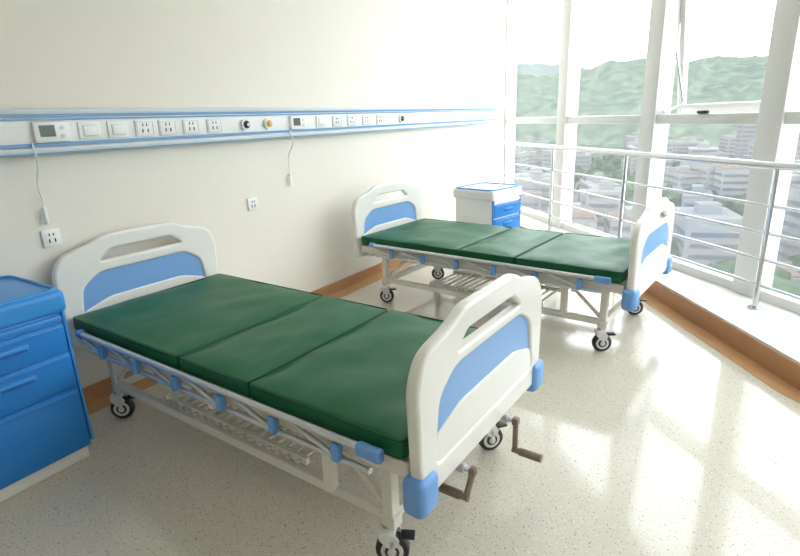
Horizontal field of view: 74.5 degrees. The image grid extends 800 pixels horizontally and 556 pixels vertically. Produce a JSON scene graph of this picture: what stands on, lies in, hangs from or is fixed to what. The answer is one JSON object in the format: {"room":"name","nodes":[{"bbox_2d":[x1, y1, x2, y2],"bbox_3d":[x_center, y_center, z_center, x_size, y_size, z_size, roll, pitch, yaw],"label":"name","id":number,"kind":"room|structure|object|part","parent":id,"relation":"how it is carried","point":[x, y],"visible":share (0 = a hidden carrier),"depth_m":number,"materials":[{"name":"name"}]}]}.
{"room":"hospital room","nodes":[
{"label":"hospital room","id":0,"kind":"room"},
{"bbox_2d":[0,0,506,387],"bbox_3d":[-0.936,-1.265,4.024,0.120,3.150,9.300,9,20,32],"label":"wall","id":1,"kind":"structure","parent":0,"point":[54,53],"depth_m":3.75,"materials":[{"name":"paint"}]},
{"bbox_2d":[40,228,61,247],"bbox_3d":[-1.815,-0.209,2.739,0.014,0.090,0.090,9,20,32],"label":"power outlet","id":2,"kind":"object","parent":1,"relation":"attached to","point":[50,237],"visible":1,"depth_m":2.73,"materials":[{"name":"white plastic"}]},
{"bbox_2d":[82,259,411,414],"bbox_3d":[-1.054,0.314,4.092,0.012,0.100,8.450,9,20,32],"label":"baseboard","id":3,"kind":"structure","parent":1,"relation":"attached to","point":[93,392],"depth_m":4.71,"materials":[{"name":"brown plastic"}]},
{"bbox_2d":[0,106,496,223],"bbox_3d":[-0.636,-1.103,4.326,0.109,0.592,7.220,9,20,32],"label":"bedhead service panel","id":4,"kind":"object","parent":1,"relation":"attached to","point":[23,131],"visible":1,"depth_m":3.25,"materials":[{"name":"white plastic"}]},
{"bbox_2d":[77,122,101,139],"bbox_3d":[-1.639,-0.778,2.777,0.012,0.088,0.115,9,20,32],"label":"switch plate","id":5,"kind":"object","parent":4,"relation":"attached to","point":[85,130],"depth_m":2.77,"materials":[{"name":"white plastic"}]},
{"bbox_2d":[106,121,129,137],"bbox_3d":[-1.556,-0.819,2.901,0.012,0.088,0.115,9,20,32],"label":"switch plate","id":6,"kind":"object","parent":4,"relation":"attached to","point":[114,129],"depth_m":2.89,"materials":[{"name":"white plastic"}]},
{"bbox_2d":[134,120,154,136],"bbox_3d":[-1.470,-0.861,3.028,0.012,0.088,0.115,9,20,32],"label":"socket","id":7,"kind":"object","parent":4,"relation":"attached to","point":[142,128],"depth_m":3.02,"materials":[{"name":"white plastic"}]},
{"bbox_2d":[157,120,176,135],"bbox_3d":[-1.391,-0.900,3.146,0.012,0.088,0.115,9,20,32],"label":"socket","id":8,"kind":"object","parent":4,"relation":"attached to","point":[164,127],"depth_m":3.14,"materials":[{"name":"white plastic"}]},
{"bbox_2d":[182,119,199,133],"bbox_3d":[-1.302,-0.943,3.278,0.012,0.088,0.115,9,20,32],"label":"socket","id":9,"kind":"object","parent":4,"relation":"attached to","point":[189,126],"depth_m":3.27,"materials":[{"name":"white plastic"}]},
{"bbox_2d":[206,119,221,132],"bbox_3d":[-1.208,-0.989,3.419,0.012,0.088,0.115,9,20,32],"label":"socket","id":10,"kind":"object","parent":4,"relation":"attached to","point":[212,125],"depth_m":3.41,"materials":[{"name":"white plastic"}]},
{"bbox_2d":[316,116,325,127],"bbox_3d":[-0.640,-1.267,4.262,0.012,0.088,0.115,9,20,32],"label":"switch plate","id":11,"kind":"object","parent":4,"relation":"attached to","point":[320,120],"depth_m":4.25,"materials":[{"name":"white plastic"}]},
{"bbox_2d":[332,115,341,126],"bbox_3d":[-0.532,-1.319,4.422,0.012,0.088,0.115,9,20,32],"label":"socket","id":12,"kind":"object","parent":4,"relation":"attached to","point":[336,119],"depth_m":4.42,"materials":[{"name":"white plastic"}]},
{"bbox_2d":[347,115,355,125],"bbox_3d":[-0.424,-1.372,4.582,0.012,0.088,0.115,9,20,32],"label":"socket","id":13,"kind":"object","parent":4,"relation":"attached to","point":[351,119],"depth_m":4.58,"materials":[{"name":"white plastic"}]},
{"bbox_2d":[362,115,369,124],"bbox_3d":[-0.306,-1.430,4.758,0.012,0.088,0.115,9,20,32],"label":"socket","id":14,"kind":"object","parent":4,"relation":"attached to","point":[365,118],"depth_m":4.75,"materials":[{"name":"white plastic"}]},
{"bbox_2d":[376,114,383,123],"bbox_3d":[-0.188,-1.488,4.934,0.012,0.088,0.115,9,20,32],"label":"socket","id":15,"kind":"object","parent":4,"relation":"attached to","point":[379,117],"depth_m":4.92,"materials":[{"name":"white plastic"}]},
{"bbox_2d":[247,197,257,210],"bbox_3d":[-1.076,-0.541,3.844,0.014,0.090,0.090,9,20,32],"label":"power outlet","id":16,"kind":"object","parent":1,"relation":"attached to","point":[252,202],"visible":1,"depth_m":3.84,"materials":[{"name":"white plastic"}]},
{"bbox_2d":[520,207,547,222],"bbox_3d":[1.804,-0.890,7.255,0.120,0.080,1.450,-6,17,-12],"label":"sill","id":17,"kind":"structure","parent":1,"relation":"attached to","point":[526,212],"depth_m":7.04,"materials":[{"name":"white"}]},
{"bbox_2d":[520,227,799,402],"bbox_3d":[2.159,0.326,3.591,0.258,0.133,8.490,-5,17,-10],"label":"baseboard","id":18,"kind":"structure","parent":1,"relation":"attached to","point":[781,366],"depth_m":3.39,"materials":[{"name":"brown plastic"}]},
{"bbox_2d":[0,263,799,555],"bbox_3d":[1.780,0.696,2.860,6.374,0.120,9.530,9,20,32],"label":"floor","id":19,"kind":"structure","parent":0,"point":[656,442],"depth_m":2.28,"materials":[{"name":"tile"}]},
{"bbox_2d":[0,275,93,501],"bbox_3d":[-1.793,0.483,2.334,0.516,0.850,0.520,9,20,32],"label":"base cabinet","id":20,"kind":"object","parent":19,"relation":"on","point":[45,426],"visible":1,"depth_m":2.26,"materials":[{"name":"blue plastic"}]},
{"bbox_3d":[-1.595,0.309,2.143,0.018,0.030,0.150,9,20,32],"label":"drawer handle","id":21,"kind":"part","parent":20,"relation":"part of","materials":[{"name":"blue plastic"}]},
{"bbox_3d":[-1.590,0.442,2.184,0.018,0.030,0.150,9,20,32],"label":"drawer handle","id":22,"kind":"part","parent":20,"relation":"part of","materials":[{"name":"blue plastic"}]},
{"bbox_2d":[0,278,65,329],"bbox_3d":[-1.813,0.133,2.232,0.500,0.100,0.520,9,20,32],"label":"tray","id":23,"kind":"object","parent":20,"relation":"on","point":[24,303],"depth_m":2.23,"materials":[{"name":"blue plastic"}]},
{"bbox_3d":[-1.607,0.314,2.153,0.024,0.125,0.450,9,20,32],"label":"drawer","id":24,"kind":"part","parent":20,"relation":"part of","materials":[{"name":"blue plastic"}]},
{"bbox_3d":[-1.601,0.465,2.199,0.024,0.160,0.450,9,20,32],"label":"drawer","id":25,"kind":"part","parent":20,"relation":"part of","materials":[{"name":"blue plastic"}]},
{"bbox_3d":[-1.593,0.699,2.270,0.024,0.300,0.450,9,20,32],"label":"door","id":26,"kind":"part","parent":20,"relation":"part of","materials":[{"name":"blue plastic"}]},
{"bbox_2d":[52,222,543,555],"bbox_3d":[-0.528,0.327,2.512,2.403,0.955,1.018,10,20,34],"label":"hospital bed","id":27,"kind":"object","parent":19,"relation":"on","point":[409,396],"visible":1,"depth_m":2.14,"materials":[{"name":"white"}]},
{"bbox_3d":[-1.494,0.686,2.809,0.020,0.070,0.006,-4,17,-7],"label":"fork arm","id":28,"kind":"part","parent":27,"relation":"part of","materials":[{"name":"white metal"}]},
{"bbox_3d":[-1.071,0.177,2.859,0.938,0.089,0.923,10,20,34],"label":"mattress","id":29,"kind":"part","parent":27,"relation":"part of","materials":[{"name":"green leather"}]},
{"bbox_3d":[-0.588,0.340,2.560,2.130,0.065,0.895,10,20,34],"label":"bed frame","id":30,"kind":"part","parent":27,"relation":"part of","materials":[{"name":"white metal"}]},
{"bbox_3d":[-0.548,0.480,2.577,1.855,0.305,0.830,10,20,34],"label":"under frame","id":31,"kind":"part","parent":27,"relation":"part of","materials":[{"name":"white metal"}]},
{"bbox_3d":[-0.497,0.274,2.471,0.438,0.089,0.923,10,20,34],"label":"mattress","id":32,"kind":"part","parent":27,"relation":"part of","materials":[{"name":"green leather"}]},
{"bbox_3d":[-0.019,0.354,2.148,0.703,0.088,0.923,10,20,34],"label":"mattress","id":33,"kind":"part","parent":27,"relation":"part of","materials":[{"name":"green leather"}]},
{"bbox_3d":[-0.029,0.933,1.813,0.020,0.070,0.006,0,17,7],"label":"fork arm","id":34,"kind":"part","parent":27,"relation":"part of","materials":[{"name":"white metal"}]},
{"bbox_3d":[0.179,0.724,1.779,0.120,0.032,0.032,10,20,34],"label":"crank handle","id":35,"kind":"part","parent":27,"relation":"part of","materials":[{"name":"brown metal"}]},
{"bbox_3d":[0.233,0.691,1.761,0.022,0.083,0.068,10,20,34],"label":"crank arm","id":36,"kind":"part","parent":27,"relation":"part of","materials":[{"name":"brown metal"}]},
{"bbox_3d":[0.428,0.731,2.422,0.020,0.070,0.006,-7,18,-15],"label":"fork arm","id":37,"kind":"part","parent":27,"relation":"part of","materials":[{"name":"white metal"}]},
{"bbox_3d":[0.454,0.620,2.070,0.022,0.130,0.022,10,20,34],"label":"crank arm","id":38,"kind":"part","parent":27,"relation":"part of","materials":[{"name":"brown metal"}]},
{"bbox_3d":[0.497,0.689,2.061,0.120,0.032,0.032,10,20,34],"label":"crank handle","id":39,"kind":"part","parent":27,"relation":"part of","materials":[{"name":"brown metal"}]},
{"bbox_2d":[453,182,521,227],"bbox_3d":[0.914,-0.551,5.474,0.516,0.810,0.520,14,23,43],"label":"base cabinet","id":40,"kind":"object","parent":19,"relation":"on","point":[488,203],"visible":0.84,"depth_m":5.25,"materials":[{"name":"white plastic"}]},
{"bbox_2d":[453,183,521,200],"bbox_3d":[0.896,-0.882,5.379,0.500,0.100,0.520,14,23,43],"label":"tray","id":41,"kind":"object","parent":40,"relation":"on","point":[477,191],"depth_m":5.25,"materials":[{"name":"white plastic"}]},
{"bbox_3d":[1.077,-0.538,5.309,0.024,0.160,0.450,14,23,43],"label":"drawer","id":42,"kind":"part","parent":40,"relation":"part of","materials":[{"name":"blue plastic"}]},
{"bbox_3d":[1.071,-0.689,5.263,0.024,0.125,0.450,14,23,43],"label":"drawer","id":43,"kind":"part","parent":40,"relation":"part of","materials":[{"name":"blue plastic"}]},
{"bbox_2d":[351,181,674,350],"bbox_3d":[0.798,-0.219,4.146,2.276,0.955,1.018,11,21,36],"label":"hospital bed","id":44,"kind":"object","parent":19,"relation":"on","point":[394,228],"visible":0.98,"depth_m":3.83,"materials":[{"name":"white"}]},
{"bbox_3d":[0.325,-0.367,4.480,0.938,0.087,0.924,11,21,36],"label":"mattress","id":45,"kind":"part","parent":44,"relation":"part of","materials":[{"name":"green leather"}]},
{"bbox_3d":[0.791,-0.197,4.159,2.130,0.065,0.895,11,21,36],"label":"bed frame","id":46,"kind":"part","parent":44,"relation":"part of","materials":[{"name":"white metal"}]},
{"bbox_3d":[0.830,-0.057,4.174,1.855,0.305,0.830,11,21,36],"label":"under frame","id":47,"kind":"part","parent":44,"relation":"part of","materials":[{"name":"white metal"}]},
{"bbox_3d":[0.879,-0.262,4.066,0.438,0.089,0.922,11,21,36],"label":"mattress","id":48,"kind":"part","parent":44,"relation":"part of","materials":[{"name":"green leather"}]},
{"bbox_3d":[1.340,-0.175,3.720,0.703,0.090,0.922,11,21,36],"label":"mattress","id":49,"kind":"part","parent":44,"relation":"part of","materials":[{"name":"green leather"}]},
{"bbox_2d":[520,214,799,364],"bbox_3d":[2.289,0.247,3.809,0.664,0.149,8.884,-6,17,-12],"label":"window ledge","id":50,"kind":"object","parent":19,"relation":"on","point":[777,328],"visible":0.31,"depth_m":3.62,"materials":[{"name":"stone"}]},
{"bbox_2d":[504,0,518,183],"bbox_3d":[1.575,-2.496,7.545,0.160,3.020,0.080,-6,17,-12],"label":"mullion","id":51,"kind":"object","parent":50,"relation":"on","point":[512,5],"visible":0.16,"depth_m":7.42,"materials":[{"name":"white metal"}]},
{"bbox_2d":[507,117,556,123],"bbox_3d":[1.760,-2.066,6.897,0.120,0.080,1.450,-6,17,-12],"label":"transom","id":52,"kind":"object","parent":51,"relation":"attached to","point":[523,120],"visible":0.76,"depth_m":6.81,"materials":[{"name":"white metal"}]},
{"bbox_2d":[552,0,584,227],"bbox_3d":[1.940,-2.062,6.070,0.160,3.020,0.190,-6,17,-12],"label":"mullion","id":53,"kind":"object","parent":50,"relation":"on","point":[572,10],"visible":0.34,"depth_m":6.01,"materials":[{"name":"white metal"}]},
{"bbox_2d":[567,115,640,123],"bbox_3d":[2.122,-1.636,5.437,0.120,0.080,1.320,-6,17,-12],"label":"transom","id":54,"kind":"object","parent":53,"relation":"attached to","point":[611,119],"visible":0.76,"depth_m":5.34,"materials":[{"name":"white metal"}]},
{"bbox_2d":[561,222,608,236],"bbox_3d":[2.166,-0.460,5.794,0.120,0.080,1.320,-6,17,-12],"label":"sill","id":55,"kind":"structure","parent":50,"relation":"on","point":[575,229],"depth_m":6.07,"materials":[{"name":"white"}]},
{"bbox_2d":[499,141,799,309],"bbox_3d":[2.324,-0.412,4.004,0.090,0.996,7.620,-6,17,-12],"label":"balustrade railing","id":56,"kind":"object","parent":50,"relation":"on","point":[778,167],"visible":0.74,"depth_m":4.05,"materials":[{"name":"silver metal"}]},
{"bbox_2d":[672,258,732,289],"bbox_3d":[2.483,-0.084,4.515,0.120,0.080,1.060,-6,17,-12],"label":"sill","id":57,"kind":"structure","parent":50,"relation":"on","point":[699,272],"depth_m":4.30,"materials":[{"name":"white"}]},
{"bbox_2d":[629,0,799,297],"bbox_3d":[2.485,-1.486,4.103,0.272,3.020,1.430,-6,17,-12],"label":"window","id":58,"kind":"structure","parent":50,"relation":"on","point":[776,141],"depth_m":3.83,"materials":[{"name":"white metal"}]},
{"bbox_3d":[2.287,-1.650,4.670,0.160,3.020,0.190,-6,17,-12],"label":"mullion","id":59,"kind":"part","parent":58,"relation":"part of","materials":[{"name":"white metal"}]},
{"bbox_2d":[663,52,683,112],"bbox_3d":[2.373,-1.677,4.517,0.173,0.492,0.050,-6,17,-12],"label":"stay","id":60,"kind":"object","parent":58,"relation":"attached to","point":[676,53],"visible":1,"depth_m":4.51,"materials":[{"name":"silver metal"}]},
{"bbox_2d":[656,112,758,123],"bbox_3d":[2.439,-1.260,4.158,0.120,0.080,1.060,-6,17,-12],"label":"transom","id":61,"kind":"object","parent":58,"relation":"attached to","point":[743,117],"visible":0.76,"depth_m":4.07,"materials":[{"name":"white metal"}]},
{"bbox_2d":[697,110,708,113],"bbox_3d":[2.379,-1.304,4.130,0.030,0.025,0.100,-6,17,-12],"label":"latch","id":62,"kind":"object","parent":61,"relation":"on","point":[698,111],"visible":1,"depth_m":4.12,"materials":[{"name":"black plastic"}]},
{"bbox_3d":[2.505,-2.067,3.937,0.187,1.578,1.060,-6,17,-12],"label":"sash","id":63,"kind":"part","parent":58,"relation":"part of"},
{"bbox_2d":[784,111,799,123],"bbox_3d":[2.755,-0.885,2.884,0.120,0.080,1.310,-6,17,-12],"label":"transom","id":64,"kind":"object","parent":58,"relation":"attached to","point":[793,117],"visible":1,"depth_m":3.43,"materials":[{"name":"white metal"}]},
{"bbox_2d":[760,288,799,313],"bbox_3d":[2.799,0.291,3.241,0.120,0.080,1.310,-6,17,-12],"label":"sill","id":65,"kind":"structure","parent":50,"relation":"on","point":[785,302],"depth_m":3.65,"materials":[{"name":"white"}]},
{"label":"outside","id":66,"kind":"structure","parent":0,"visible":0},
{"bbox_2d":[514,55,799,296],"bbox_3d":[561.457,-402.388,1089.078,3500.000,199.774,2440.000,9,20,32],"label":"city","id":67,"kind":"object","parent":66,"point":[612,87],"visible":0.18,"depth_m":399.20}
]}

